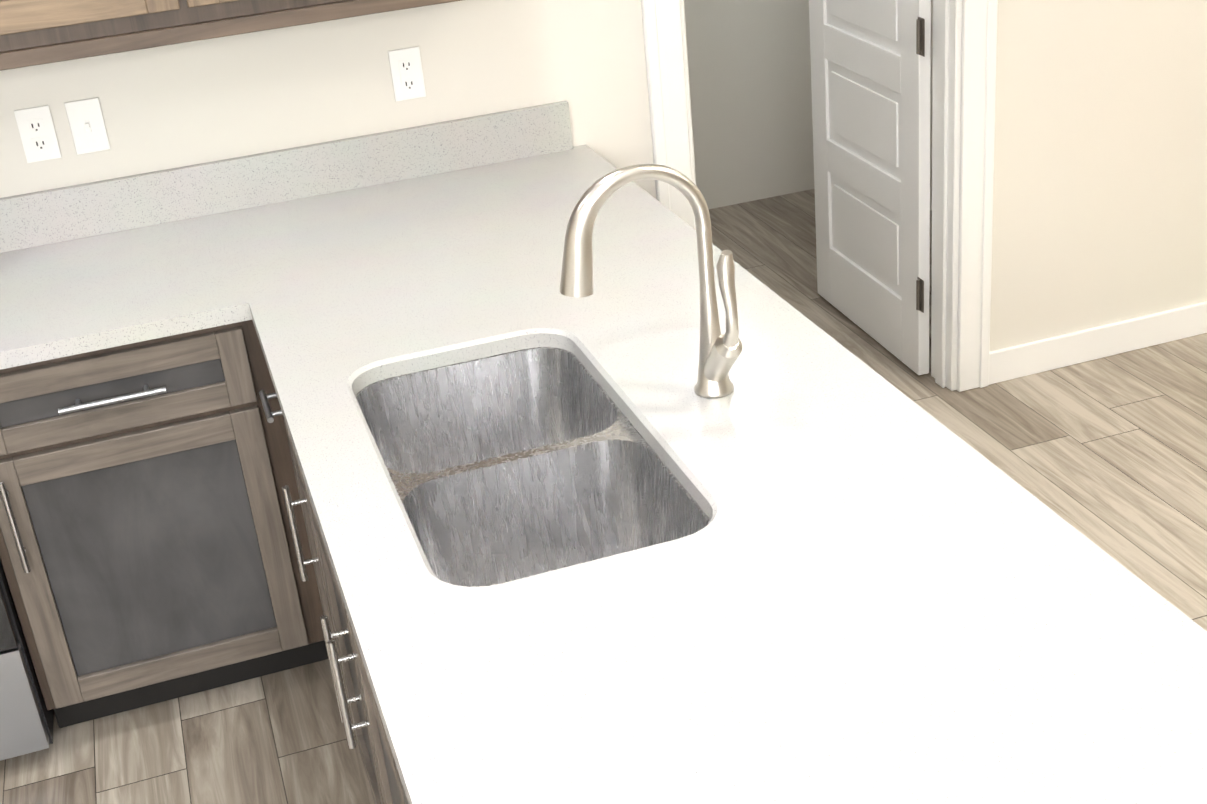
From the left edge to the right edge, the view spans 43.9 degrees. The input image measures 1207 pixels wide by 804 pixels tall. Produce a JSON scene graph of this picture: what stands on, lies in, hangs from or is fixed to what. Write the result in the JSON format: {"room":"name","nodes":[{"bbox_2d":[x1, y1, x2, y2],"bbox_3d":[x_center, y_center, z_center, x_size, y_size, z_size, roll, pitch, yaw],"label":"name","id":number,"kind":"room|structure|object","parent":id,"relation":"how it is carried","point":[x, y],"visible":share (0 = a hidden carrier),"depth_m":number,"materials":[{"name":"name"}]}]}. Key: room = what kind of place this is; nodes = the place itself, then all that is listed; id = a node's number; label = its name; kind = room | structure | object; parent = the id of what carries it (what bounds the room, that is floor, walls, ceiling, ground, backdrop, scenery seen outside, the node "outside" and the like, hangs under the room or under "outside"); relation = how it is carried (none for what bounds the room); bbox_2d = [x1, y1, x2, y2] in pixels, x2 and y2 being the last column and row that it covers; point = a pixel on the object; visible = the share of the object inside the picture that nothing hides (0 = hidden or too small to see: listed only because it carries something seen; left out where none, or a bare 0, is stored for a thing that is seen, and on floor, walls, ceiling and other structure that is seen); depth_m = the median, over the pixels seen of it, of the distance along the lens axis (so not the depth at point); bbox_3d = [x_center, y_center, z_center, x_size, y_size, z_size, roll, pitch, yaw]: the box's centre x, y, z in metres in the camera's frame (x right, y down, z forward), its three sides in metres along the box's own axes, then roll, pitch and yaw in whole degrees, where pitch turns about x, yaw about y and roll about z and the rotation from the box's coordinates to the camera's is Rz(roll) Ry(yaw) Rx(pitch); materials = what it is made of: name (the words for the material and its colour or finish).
{"room":"kitchen","nodes":[
{"label":"kitchen","id":0,"kind":"room"},
{"bbox_2d":[0,189,1206,803],"bbox_3d":[0.958,0.905,2.460,9.780,0.060,8.320,-13,27,-14],"label":"floor","id":1,"kind":"structure","parent":0,"point":[1108,455],"depth_m":3.68,"materials":[{"name":"beige wood"}]},
{"bbox_2d":[0,560,52,760],"bbox_3d":[-1.646,0.194,3.020,0.767,1.200,0.707,-13,27,-14],"label":"range","id":2,"kind":"object","parent":1,"relation":"on","point":[26,721],"visible":0.58,"depth_m":3.04,"materials":[{"name":"grey metal"}]},
{"bbox_2d":[0,320,351,727],"bbox_3d":[-0.998,0.163,3.318,0.610,0.880,0.628,-13,27,-14],"label":"base cabinet","id":3,"kind":"object","parent":1,"relation":"on","point":[161,539],"depth_m":3.03,"materials":[{"name":"brown wood"}]},
{"bbox_2d":[0,161,283,380],"bbox_3d":[-0.995,-0.207,2.894,0.565,0.150,1.080,-13,27,-14],"label":"countertop","id":4,"kind":"structure","parent":3,"relation":"on","point":[109,263],"depth_m":3.15,"materials":[{"name":"white stone"}]},
{"bbox_2d":[324,543,367,683],"bbox_3d":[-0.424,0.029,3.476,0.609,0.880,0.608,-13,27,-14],"label":"base cabinet","id":5,"kind":"object","parent":1,"relation":"on","point":[355,661],"depth_m":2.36,"materials":[{"name":"brown wood"}]},
{"bbox_2d":[228,193,587,803],"bbox_3d":[-0.420,0.055,2.366,0.150,0.034,2.558,-13,27,-14],"label":"countertop","id":6,"kind":"structure","parent":5,"relation":"on","point":[464,722],"depth_m":1.87,"materials":[{"name":"white stone"}]},
{"bbox_2d":[264,122,562,379],"bbox_3d":[-0.415,-0.336,3.041,0.360,0.150,1.088,-13,27,-14],"label":"countertop","id":7,"kind":"structure","parent":5,"relation":"on","point":[415,259],"depth_m":3.09,"materials":[{"name":"white stone"}]},
{"bbox_2d":[484,531,915,803],"bbox_3d":[0.104,0.351,1.644,0.360,0.034,0.750,-13,27,-14],"label":"countertop","id":8,"kind":"structure","parent":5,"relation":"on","point":[660,678],"depth_m":1.67,"materials":[{"name":"white stone"}]},
{"bbox_2d":[440,101,1206,803],"bbox_3d":[0.156,-0.128,2.492,0.420,0.150,2.558,-13,27,-14],"label":"countertop","id":9,"kind":"structure","parent":5,"relation":"on","point":[866,585],"depth_m":1.90,"materials":[{"name":"white stone"}]},
{"bbox_2d":[356,347,709,586],"bbox_3d":[-0.126,0.173,2.332,0.430,0.200,0.815,-13,27,-14],"label":"sink","id":10,"kind":"object","parent":9,"relation":"in","point":[512,466],"visible":0.54,"depth_m":2.34,"materials":[{"name":"silver metal"}]},
{"bbox_2d":[559,163,741,398],"bbox_3d":[0.073,-0.156,2.217,0.262,0.384,0.132,-13,27,-14],"label":"faucet","id":11,"kind":"object","parent":9,"relation":"on","point":[719,353],"visible":1,"depth_m":2.19,"materials":[{"name":"silver metal"}]},
{"bbox_2d":[400,778,408,803],"bbox_3d":[0.146,0.774,1.820,0.604,0.874,0.604,-13,27,-14],"label":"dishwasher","id":12,"kind":"object","parent":1,"relation":"on","point":[405,797],"depth_m":1.88,"materials":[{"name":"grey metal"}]},
{"bbox_2d":[0,0,1206,350],"bbox_3d":[0.210,-1.025,3.658,9.780,2.500,0.120,-13,27,-14],"label":"wall","id":13,"kind":"structure","parent":0,"point":[1100,180],"depth_m":3.67,"materials":[{"name":"paint"}]},
{"bbox_2d":[14,105,61,162],"bbox_3d":[-1.230,-0.582,3.258,0.072,0.116,0.008,-13,27,-14],"label":"duplex electrical outlet","id":14,"kind":"object","parent":13,"relation":"attached to","point":[37,133],"visible":1,"depth_m":3.26,"materials":[{"name":"white plastic"}]},
{"bbox_2d":[64,97,110,154],"bbox_3d":[-1.130,-0.603,3.281,0.072,0.116,0.016,-13,27,-14],"label":"light switch","id":15,"kind":"object","parent":13,"relation":"attached to","point":[87,125],"visible":1,"depth_m":3.28,"materials":[{"name":"white plastic"}]},
{"bbox_2d":[0,0,411,63],"bbox_3d":[-0.899,-1.251,2.899,1.255,0.982,0.323,-13,27,-14],"label":"upper cabinet","id":16,"kind":"object","parent":13,"relation":"attached to","point":[35,32],"depth_m":2.94,"materials":[{"name":"brown wood"}]},
{"bbox_2d":[388,46,425,100],"bbox_3d":[-0.453,-0.757,3.460,0.072,0.116,0.009,-13,27,-14],"label":"outlet","id":17,"kind":"object","parent":13,"relation":"attached to","point":[407,73],"visible":1,"depth_m":3.46,"materials":[{"name":"white plastic"}]},
{"bbox_2d":[641,0,997,391],"bbox_3d":[0.540,-0.933,3.814,0.960,2.140,0.158,-13,27,-14],"label":"door frame","id":18,"kind":"structure","parent":13,"relation":"attached to","point":[964,75],"depth_m":3.99,"materials":[{"name":"white paint"}]},
{"bbox_2d":[809,0,930,374],"bbox_3d":[0.751,-1.118,4.290,0.074,2.007,0.768,-13,27,-14],"label":"door","id":19,"kind":"structure","parent":13,"relation":"in","point":[870,71],"depth_m":4.43,"materials":[{"name":"white paint"}]},
{"bbox_2d":[989,301,1206,384],"bbox_3d":[2.963,-0.515,4.802,3.930,0.100,0.014,-13,27,-14],"label":"baseboard","id":20,"kind":"structure","parent":13,"relation":"attached to","point":[1052,353],"depth_m":4.38,"materials":[{"name":"white paint"}]},
{"bbox_2d":[684,0,814,208],"bbox_3d":[0.032,-1.854,5.414,2.220,2.500,0.120,-13,27,-14],"label":"wall","id":21,"kind":"structure","parent":0,"point":[749,65],"depth_m":5.84,"materials":[{"name":"paint"}]},
{"bbox_2d":[930,0,932,210],"bbox_3d":[1.323,-1.709,4.844,0.120,2.500,1.770,-13,27,-14],"label":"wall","id":22,"kind":"structure","parent":0,"point":[931,76],"depth_m":5.54,"materials":[{"name":"paint"}]}
]}

